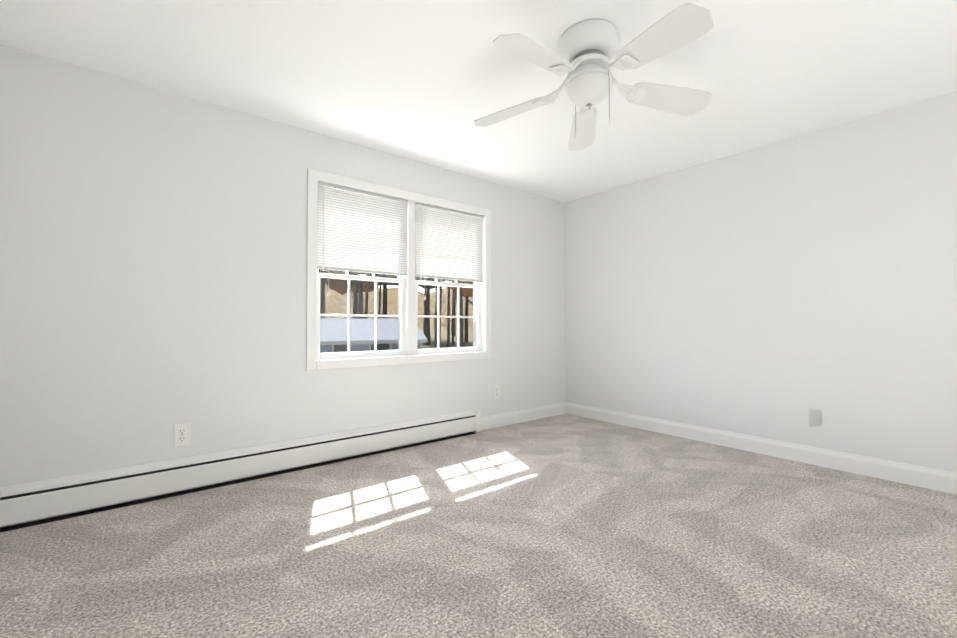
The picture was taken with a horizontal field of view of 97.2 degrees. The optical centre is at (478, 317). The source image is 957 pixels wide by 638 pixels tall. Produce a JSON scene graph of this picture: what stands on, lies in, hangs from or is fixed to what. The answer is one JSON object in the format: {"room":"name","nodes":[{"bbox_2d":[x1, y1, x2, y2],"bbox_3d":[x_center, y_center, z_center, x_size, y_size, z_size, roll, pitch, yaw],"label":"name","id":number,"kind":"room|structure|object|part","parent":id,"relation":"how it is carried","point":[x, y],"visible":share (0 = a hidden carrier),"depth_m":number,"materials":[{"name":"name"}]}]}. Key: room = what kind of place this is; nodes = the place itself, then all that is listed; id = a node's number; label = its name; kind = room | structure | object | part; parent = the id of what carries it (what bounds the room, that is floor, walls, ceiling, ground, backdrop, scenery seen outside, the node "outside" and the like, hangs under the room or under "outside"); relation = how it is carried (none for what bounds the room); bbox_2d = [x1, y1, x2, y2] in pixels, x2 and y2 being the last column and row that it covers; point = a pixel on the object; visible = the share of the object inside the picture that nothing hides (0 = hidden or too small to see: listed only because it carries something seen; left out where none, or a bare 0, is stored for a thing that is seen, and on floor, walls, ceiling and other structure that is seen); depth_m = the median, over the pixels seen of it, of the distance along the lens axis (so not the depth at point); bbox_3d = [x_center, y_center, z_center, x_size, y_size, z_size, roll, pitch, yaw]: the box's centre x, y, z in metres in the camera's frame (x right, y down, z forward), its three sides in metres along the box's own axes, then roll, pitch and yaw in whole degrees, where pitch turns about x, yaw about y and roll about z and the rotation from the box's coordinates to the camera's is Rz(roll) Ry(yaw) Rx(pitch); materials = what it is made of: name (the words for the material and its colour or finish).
{"room":"empty bedroom","nodes":[
{"label":"empty bedroom","id":0,"kind":"room"},
{"bbox_2d":[0,44,564,527],"bbox_3d":[-0.772,-0.136,3.516,4.415,2.420,0.160,1,-1,-39],"label":"wall","id":1,"kind":"structure","parent":0,"point":[152,266],"depth_m":2.58,"materials":[{"name":"white paint"}]},
{"bbox_2d":[174,423,189,446],"bbox_3d":[-1.800,0.716,2.560,0.083,0.136,0.009,1,-1,-39],"label":"electrical outlet","id":2,"kind":"object","parent":1,"relation":"attached to","point":[181,434],"visible":1,"depth_m":2.56,"materials":[{"name":"white plastic"}]},
{"bbox_2d":[0,410,479,532],"bbox_3d":[-1.208,0.962,2.995,3.103,0.208,0.069,1,-1,-39],"label":"baseboard heater","id":3,"kind":"object","parent":1,"relation":"attached to","point":[29,501],"visible":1,"depth_m":2.58,"materials":[{"name":"white metal"}]},
{"bbox_2d":[306,168,490,370],"bbox_3d":[-0.623,-0.333,3.661,1.741,1.458,0.228,1,-1,-39],"label":"window","id":4,"kind":"structure","parent":1,"relation":"in","point":[314,177],"depth_m":3.54,"materials":[{"name":"white wood"}]},
{"bbox_3d":[-0.610,-0.334,3.645,1.601,1.318,0.088,1,-1,-39],"label":"window sashes","id":5,"kind":"part","parent":4,"relation":"part of","materials":[{"name":"white wood"}]},
{"bbox_2d":[317,181,483,299],"bbox_3d":[-0.572,-0.570,3.602,1.589,0.843,0.040,1,-1,-39],"label":"window blinds","id":6,"kind":"object","parent":4,"relation":"attached to","point":[360,231],"visible":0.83,"depth_m":3.48,"materials":[{"name":"white plastic"}]},
{"bbox_2d":[493,385,499,398],"bbox_3d":[0.180,0.740,4.164,0.083,0.136,0.009,1,-1,-39],"label":"electrical outlet","id":7,"kind":"object","parent":1,"relation":"attached to","point":[496,391],"visible":1,"depth_m":4.16,"materials":[{"name":"white plastic"}]},
{"bbox_2d":[480,402,565,430],"bbox_3d":[0.484,1.027,4.402,1.294,0.125,0.014,1,-1,-39],"label":"baseboard","id":8,"kind":"structure","parent":1,"relation":"attached to","point":[504,419],"depth_m":4.36,"materials":[{"name":"white wood"}]},
{"bbox_2d":[0,413,956,637],"bbox_3d":[0.527,1.076,1.890,4.735,0.060,4.290,1,-1,-39],"label":"floor","id":9,"kind":"structure","parent":0,"point":[565,525],"depth_m":1.88,"materials":[{"name":"carpet"}]},
{"bbox_2d":[0,0,956,201],"bbox_3d":[0.527,-1.413,1.933,4.735,0.080,4.290,1,-1,-39],"label":"ceiling","id":10,"kind":"structure","parent":0,"point":[429,82],"depth_m":2.32,"materials":[{"name":"white paint"}]},
{"bbox_2d":[474,3,713,150],"bbox_3d":[0.521,-1.127,2.029,1.186,0.490,1.204,1,-1,-39],"label":"ceiling fan","id":11,"kind":"object","parent":10,"relation":"hanging from","point":[588,50],"visible":1,"depth_m":1.98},
{"bbox_2d":[565,91,956,472],"bbox_3d":[2.305,-0.139,3.351,0.160,2.420,4.290,1,-1,-39],"label":"wall","id":12,"kind":"structure","parent":0,"point":[776,290],"depth_m":3.17,"materials":[{"name":"white paint"}]},
{"bbox_2d":[565,402,956,494],"bbox_3d":[2.237,1.008,3.276,0.014,0.125,3.970,1,-1,-39],"label":"baseboard","id":13,"kind":"structure","parent":12,"relation":"attached to","point":[928,478],"depth_m":3.15,"materials":[{"name":"white wood"}]},
{"bbox_2d":[809,408,821,426],"bbox_3d":[2.438,0.726,3.052,0.009,0.136,0.083,1,-1,-39],"label":"outlet","id":14,"kind":"object","parent":12,"relation":"attached to","point":[815,421],"visible":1,"depth_m":3.05,"materials":[{"name":"white plastic"}]},
{"label":"outside","id":15,"kind":"structure","parent":0,"visible":0},
{"bbox_2d":[421,328,472,348],"bbox_3d":[-29.640,1.034,68.126,200.000,8.322,136.570,1,-1,-39],"label":"ground","id":16,"kind":"structure","parent":15,"point":[443,331],"depth_m":45.30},
{"bbox_2d":[320,318,427,352],"bbox_3d":[-6.986,1.769,25.040,6.600,3.370,4.420,1,-1,-33],"label":"shed","id":17,"kind":"object","parent":16,"relation":"on","point":[330,323],"depth_m":23.61,"materials":[{"name":"white"}]},
{"bbox_2d":[319,220,472,347],"bbox_3d":[-4.551,-5.747,31.652,46.254,19.545,45.826,1,-1,-39],"label":"trees","id":18,"kind":"object","parent":16,"relation":"on","point":[384,296],"depth_m":40.55,"materials":[{"name":"brown plant"}]},
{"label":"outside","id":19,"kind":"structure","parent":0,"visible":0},
{"bbox_2d":[325,284,472,329],"bbox_3d":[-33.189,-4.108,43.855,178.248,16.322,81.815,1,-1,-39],"label":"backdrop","id":20,"kind":"structure","parent":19,"point":[389,304],"depth_m":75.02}
]}

